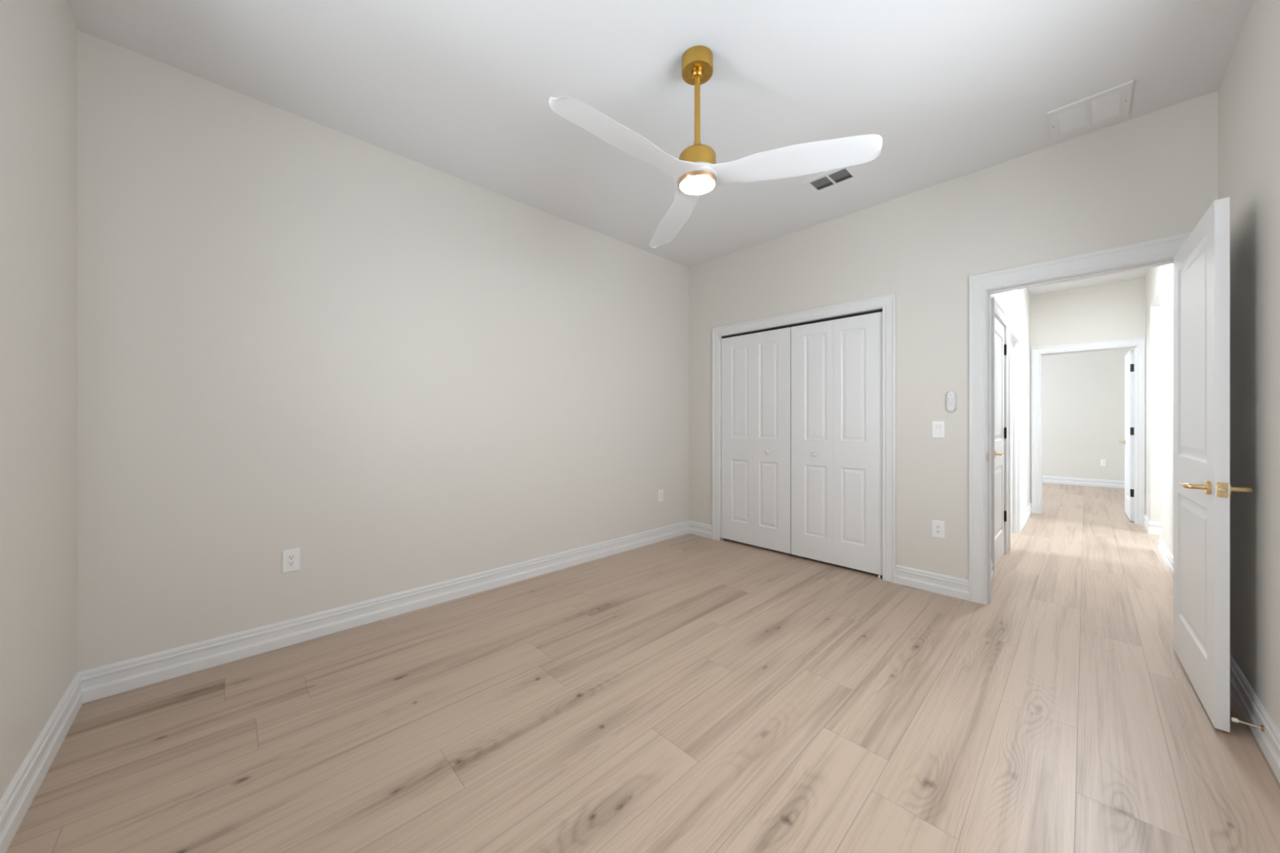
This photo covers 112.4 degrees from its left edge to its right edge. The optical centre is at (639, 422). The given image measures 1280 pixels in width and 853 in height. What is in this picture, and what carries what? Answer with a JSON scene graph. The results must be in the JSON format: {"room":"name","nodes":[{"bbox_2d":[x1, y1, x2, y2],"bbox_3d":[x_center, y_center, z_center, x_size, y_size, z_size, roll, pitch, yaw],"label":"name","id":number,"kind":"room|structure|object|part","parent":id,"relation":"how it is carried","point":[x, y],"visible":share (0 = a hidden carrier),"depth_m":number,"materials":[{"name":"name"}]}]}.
{"room":"empty bedroom","nodes":[
{"label":"empty bedroom","id":0,"kind":"room"},
{"bbox_2d":[0,0,77,799],"bbox_3d":[-1.194,-0.234,0.495,0.120,2.840,3.524,0,0,-44],"label":"wall","id":1,"kind":"structure","parent":0,"point":[38,38],"depth_m":1.42,"materials":[{"name":"beige paint"}]},
{"bbox_2d":[0,671,82,852],"bbox_3d":[-1.186,1.119,0.585,0.016,0.133,3.404,0,0,-44],"label":"baseboard","id":2,"kind":"structure","parent":1,"relation":"attached to","point":[16,800],"depth_m":1.38,"materials":[{"name":"white paint"}]},
{"bbox_2d":[77,30,688,671],"bbox_3d":[-0.685,-0.234,3.513,5.037,2.840,0.120,0,0,-44],"label":"wall","id":3,"kind":"structure","parent":0,"point":[397,372],"depth_m":2.38,"materials":[{"name":"beige paint"}]},
{"bbox_2d":[282,547,300,573],"bbox_3d":[-1.864,0.739,2.290,0.074,0.119,0.008,0,0,-44],"label":"wall outlet","id":4,"kind":"object","parent":3,"relation":"attached to","point":[291,557],"visible":1,"depth_m":2.29,"materials":[{"name":"white plastic"}]},
{"bbox_2d":[287,553,295,567],"bbox_3d":[-1.862,0.739,2.288,0.034,0.067,0.002,0,0,-44],"label":"receptacle","id":5,"kind":"object","parent":4,"relation":"attached to","point":[291,557],"depth_m":2.29,"materials":[{"name":"grey plastic"}]},
{"bbox_2d":[78,520,688,703],"bbox_3d":[-0.919,1.119,3.193,4.017,0.133,0.016,0,0,-44],"label":"baseboard","id":6,"kind":"structure","parent":3,"relation":"attached to","point":[104,681],"depth_m":2.38,"materials":[{"name":"white paint"}]},
{"bbox_2d":[657,489,663,502],"bbox_3d":[0.209,0.736,4.283,0.074,0.119,0.008,0,0,-44],"label":"wall outlet","id":7,"kind":"object","parent":3,"relation":"attached to","point":[660,492],"visible":1,"depth_m":4.28,"materials":[{"name":"white plastic"}]},
{"bbox_2d":[5,482,1279,852],"bbox_3d":[3.804,1.246,4.139,12.237,0.120,7.100,0,0,-44],"label":"floor","id":8,"kind":"structure","parent":0,"point":[687,693],"depth_m":1.68,"materials":[{"name":"brown wood"}]},
{"bbox_2d":[66,0,1253,296],"bbox_3d":[3.779,-1.714,4.115,12.307,0.120,7.100,0,0,-44],"label":"ceiling","id":9,"kind":"structure","parent":0,"point":[460,89],"depth_m":2.04,"materials":[{"name":"white paint"}]},
{"bbox_2d":[548,45,882,248],"bbox_3d":[0.160,-1.363,1.836,1.182,0.582,1.316,0,0,-44],"label":"ceiling fan","id":10,"kind":"object","parent":9,"relation":"hanging from","point":[696,173],"visible":1,"depth_m":1.84,"materials":[{"name":"white plastic"}]},
{"bbox_3d":[-0.021,-1.107,1.686,0.714,0.049,0.204,0,0,-44],"label":"blade","id":11,"kind":"part","parent":10,"relation":"part of","materials":[{"name":"white paint"}]},
{"bbox_3d":[0.184,-1.107,2.335,0.200,0.049,0.710,0,0,-11],"label":"blade","id":12,"kind":"part","parent":10,"relation":"part of","materials":[{"name":"white paint"}]},
{"bbox_2d":[680,175,715,195],"bbox_3d":[0.261,-1.077,1.953,0.157,0.011,0.157,0,0,-44],"label":"diffuser","id":13,"kind":"object","parent":10,"relation":"attached to","point":[689,184],"depth_m":1.94,"materials":[{"name":"white glass"}]},
{"bbox_3d":[0.631,-1.107,1.829,0.710,0.049,0.200,0,0,19],"label":"blade","id":14,"kind":"part","parent":10,"relation":"part of","materials":[{"name":"white paint"}]},
{"bbox_2d":[802,165,861,194],"bbox_3d":[1.303,-1.650,2.918,0.216,0.007,0.308,0,0,-44],"label":"ceiling vent","id":15,"kind":"object","parent":9,"relation":"in","point":[832,179],"visible":0.97,"depth_m":2.91,"materials":[{"name":"white metal"}]},
{"bbox_2d":[1047,80,1133,141],"bbox_3d":[2.395,-1.649,2.290,0.320,0.011,0.301,0,0,-44],"label":"ceiling vent","id":16,"kind":"object","parent":9,"relation":"in","point":[1112,104],"visible":1,"depth_m":2.28,"materials":[{"name":"white metal"}]},
{"bbox_2d":[688,90,1217,580],"bbox_3d":[1.788,-0.234,3.363,0.120,2.840,3.524,0,0,-44],"label":"wall","id":17,"kind":"structure","parent":0,"point":[1153,175],"depth_m":2.96,"materials":[{"name":"beige paint"}]},
{"bbox_2d":[688,520,711,538],"bbox_3d":[0.629,1.119,4.471,0.016,0.133,0.320,0,0,-44],"label":"baseboard","id":18,"kind":"structure","parent":17,"relation":"attached to","point":[700,529],"depth_m":4.46,"materials":[{"name":"white paint"}]},
{"bbox_2d":[720,327,791,553],"bbox_3d":[1.072,0.174,4.044,0.064,2.024,0.734,0,0,-44],"label":"door","id":19,"kind":"structure","parent":17,"relation":"in","point":[756,367],"depth_m":4.01,"materials":[{"name":"white paint"}]},
{"bbox_3d":[0.956,0.162,4.188,0.032,2.000,0.367,0,0,-44],"label":"panel","id":20,"kind":"part","parent":19,"relation":"part of","materials":[{"name":"white paint"}]},
{"bbox_3d":[1.211,0.162,3.923,0.032,2.000,0.367,0,0,-44],"label":"panel","id":21,"kind":"part","parent":19,"relation":"part of","materials":[{"name":"white paint"}]},
{"bbox_2d":[711,293,895,582],"bbox_3d":[1.355,0.117,3.799,0.140,2.139,1.654,0,0,-44],"label":"door frame","id":22,"kind":"structure","parent":17,"relation":"attached to","point":[886,304],"depth_m":3.33,"materials":[{"name":"white paint"}]},
{"bbox_2d":[791,311,882,578],"bbox_3d":[1.586,0.174,3.510,0.064,2.024,0.734,0,0,-44],"label":"door","id":23,"kind":"structure","parent":17,"relation":"in","point":[837,364],"depth_m":3.48,"materials":[{"name":"white paint"}]},
{"bbox_3d":[1.470,0.162,3.653,0.032,2.000,0.367,0,0,-44],"label":"panel","id":24,"kind":"part","parent":23,"relation":"part of","materials":[{"name":"white paint"}]},
{"bbox_3d":[1.725,0.162,3.388,0.032,2.000,0.367,0,0,-44],"label":"panel","id":25,"kind":"part","parent":23,"relation":"part of","materials":[{"name":"white paint"}]},
{"bbox_2d":[895,564,968,600],"bbox_3d":[2.038,1.119,3.006,0.016,0.133,0.437,0,0,-44],"label":"baseboard","id":26,"kind":"structure","parent":17,"relation":"attached to","point":[958,588],"depth_m":2.99,"materials":[{"name":"white paint"}]},
{"bbox_2d":[931,520,944,538],"bbox_3d":[2.071,0.744,2.977,0.008,0.119,0.074,0,0,-44],"label":"wall outlet","id":27,"kind":"object","parent":17,"relation":"attached to","point":[937,526],"visible":1,"depth_m":2.98,"materials":[{"name":"white plastic"}]},
{"bbox_2d":[935,524,941,534],"bbox_3d":[2.070,0.744,2.975,0.002,0.067,0.034,0,0,-44],"label":"receptacle","id":28,"kind":"object","parent":27,"relation":"attached to","point":[938,526],"depth_m":2.97,"materials":[{"name":"grey plastic"}]},
{"bbox_2d":[931,421,944,438],"bbox_3d":[2.070,0.052,2.975,0.011,0.119,0.074,0,0,-44],"label":"light switch","id":29,"kind":"object","parent":17,"relation":"attached to","point":[937,427],"visible":1,"depth_m":2.97,"materials":[{"name":"white plastic"}]},
{"bbox_2d":[946,391,956,412],"bbox_3d":[2.117,-0.140,2.918,0.022,0.150,0.058,0,0,-44],"label":"remote","id":30,"kind":"object","parent":17,"relation":"attached to","point":[951,396],"visible":1,"depth_m":2.91,"materials":[{"name":"grey plastic"}]},
{"bbox_2d":[968,231,1191,604],"bbox_3d":[2.582,0.108,2.537,0.161,2.155,0.993,0,0,-44],"label":"door frame","id":31,"kind":"structure","parent":17,"relation":"attached to","point":[1160,251],"depth_m":2.79,"materials":[{"name":"white paint"}]},
{"bbox_2d":[991,288,1030,515],"bbox_3d":[3.669,-0.234,4.307,3.900,2.840,0.120,0,0,-44],"label":"wall","id":32,"kind":"structure","parent":0,"point":[1015,304],"depth_m":5.04,"materials":[{"name":"beige paint"}]},
{"bbox_2d":[991,560,993,581],"bbox_3d":[2.499,1.119,3.088,0.525,0.133,0.016,0,0,-44],"label":"baseboard","id":33,"kind":"structure","parent":32,"relation":"attached to","point":[992,564],"depth_m":3.23,"materials":[{"name":"white paint"}]},
{"bbox_2d":[991,297,1008,577],"bbox_3d":[2.973,0.118,3.624,0.902,2.136,0.140,0,0,-44],"label":"door frame","id":34,"kind":"structure","parent":32,"relation":"attached to","point":[997,310],"depth_m":3.79,"materials":[{"name":"white paint"}]},
{"bbox_2d":[994,315,1006,568],"bbox_3d":[3.016,0.161,3.586,0.724,2.022,0.090,0,0,-44],"label":"door","id":35,"kind":"structure","parent":32,"relation":"in","point":[1000,348],"depth_m":3.63,"materials":[{"name":"white paint"}]},
{"bbox_3d":[2.853,0.251,3.397,0.122,0.020,0.044,0,0,-44],"label":"lever","id":36,"kind":"part","parent":35,"relation":"part of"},
{"bbox_2d":[1008,319,1021,551],"bbox_3d":[3.710,0.118,4.333,0.967,2.136,0.140,0,0,-44],"label":"door frame","id":37,"kind":"structure","parent":32,"relation":"attached to","point":[1015,336],"depth_m":4.58,"materials":[{"name":"white paint"}]},
{"bbox_2d":[1023,388,1026,399],"bbox_3d":[4.518,-0.334,5.025,0.090,0.120,0.023,0,0,-44],"label":"thermostat","id":38,"kind":"object","parent":32,"relation":"attached to","point":[1024,389],"visible":1,"depth_m":5.00,"materials":[{"name":"white plastic"}]},
{"bbox_2d":[1021,502,1031,530],"bbox_3d":[4.609,1.119,5.118,1.420,0.133,0.016,0,0,-44],"label":"baseboard","id":39,"kind":"structure","parent":32,"relation":"attached to","point":[1026,514],"depth_m":5.09,"materials":[{"name":"white paint"}]},
{"bbox_2d":[1042,348,1130,480],"bbox_3d":[7.375,-0.234,9.051,0.120,2.840,4.170,0,0,-44],"label":"wall","id":40,"kind":"structure","parent":0,"point":[1083,393],"depth_m":8.00,"materials":[{"name":"beige paint"}]},
{"bbox_2d":[1042,475,1124,488],"bbox_3d":[7.327,1.119,9.004,0.016,0.133,3.930,0,0,-44],"label":"baseboard","id":41,"kind":"structure","parent":40,"relation":"attached to","point":[1047,479],"depth_m":7.99,"materials":[{"name":"white paint"}]},
{"bbox_2d":[1100,459,1106,466],"bbox_3d":[8.468,0.741,7.823,0.008,0.119,0.074,0,0,-44],"label":"wall outlet","id":42,"kind":"object","parent":40,"relation":"attached to","point":[1103,462],"visible":1,"depth_m":7.82,"materials":[{"name":"white plastic"}]},
{"bbox_2d":[1030,277,1145,502],"bbox_3d":[5.370,-0.234,5.437,0.120,2.840,6.600,0,0,-44],"label":"wall","id":43,"kind":"structure","parent":0,"point":[1113,311],"depth_m":5.24,"materials":[{"name":"beige paint"}]},
{"bbox_2d":[1031,337,1145,525],"bbox_3d":[5.494,0.107,5.295,0.140,2.158,0.966,0,0,-44],"label":"door frame","id":44,"kind":"structure","parent":43,"relation":"attached to","point":[1138,344],"depth_m":5.16,"materials":[{"name":"white paint"}]},
{"bbox_2d":[1119,349,1133,520],"bbox_3d":[6.088,0.154,5.359,0.772,2.035,0.100,0,0,-45],"label":"door","id":45,"kind":"structure","parent":43,"relation":"in","point":[1128,442],"depth_m":5.16,"materials":[{"name":"white paint"}]},
{"bbox_2d":[1145,0,1279,731],"bbox_3d":[2.933,-0.234,2.088,8.037,2.840,0.140,0,0,-44],"label":"wall","id":46,"kind":"structure","parent":0,"point":[1249,90],"depth_m":1.72,"materials":[{"name":"beige paint"}]},
{"bbox_2d":[1143,514,1150,533],"bbox_3d":[5.600,1.119,4.733,0.526,0.133,0.016,0,0,-44],"label":"baseboard","id":47,"kind":"structure","parent":46,"relation":"attached to","point":[1146,522],"depth_m":4.71,"materials":[{"name":"white paint"}]},
{"bbox_2d":[1148,520,1160,535],"bbox_3d":[5.457,1.119,4.513,0.016,0.133,0.136,0,0,-44],"label":"baseboard","id":48,"kind":"object","parent":46,"relation":"attached to","point":[1154,528],"visible":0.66,"depth_m":4.53,"materials":[{"name":"white paint"}]},
{"bbox_2d":[1157,537,1173,577],"bbox_3d":[3.877,1.119,3.077,2.496,0.133,0.016,0,0,-44],"label":"baseboard","id":49,"kind":"structure","parent":46,"relation":"attached to","point":[1166,556],"depth_m":3.58,"materials":[{"name":"white paint"}]},
{"bbox_2d":[1173,196,1253,732],"bbox_3d":[2.497,0.161,1.920,0.167,2.026,0.820,0,0,44],"label":"door","id":50,"kind":"structure","parent":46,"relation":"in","point":[1202,489],"depth_m":1.78,"materials":[{"name":"white paint"}]},
{"bbox_3d":[2.255,0.259,1.751,0.055,0.020,0.102,0,0,44],"label":"lever","id":51,"kind":"part","parent":50,"relation":"part of","materials":[{"name":"gold metal"}]},
{"bbox_3d":[2.220,0.259,1.633,0.026,0.057,0.002,0,0,44],"label":"latch plate","id":52,"kind":"part","parent":50,"relation":"part of","materials":[{"name":"gold metal"}]},
{"bbox_3d":[2.336,0.259,1.673,0.054,0.020,0.102,0,0,44],"label":"lever","id":53,"kind":"part","parent":50,"relation":"part of","materials":[{"name":"gold metal"}]},
{"bbox_2d":[1231,717,1264,732],"bbox_3d":[2.242,1.113,1.581,0.024,0.024,0.070,0,0,-44],"label":"door stop","id":54,"kind":"object","parent":46,"relation":"attached to","point":[1233,719],"visible":1,"depth_m":1.58,"materials":[{"name":"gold metal"}]},
{"bbox_3d":[2.244,1.113,1.579,0.007,0.007,0.053,0,0,-44],"label":"rod","id":55,"kind":"part","parent":54,"relation":"part of","materials":[{"name":"silver metal"}]},
{"bbox_2d":[1230,653,1279,782],"bbox_3d":[1.430,1.119,0.751,4.017,0.133,0.016,0,0,-44],"label":"baseboard","id":56,"kind":"structure","parent":46,"relation":"attached to","point":[1254,712],"depth_m":1.61,"materials":[{"name":"white paint"}]}
]}

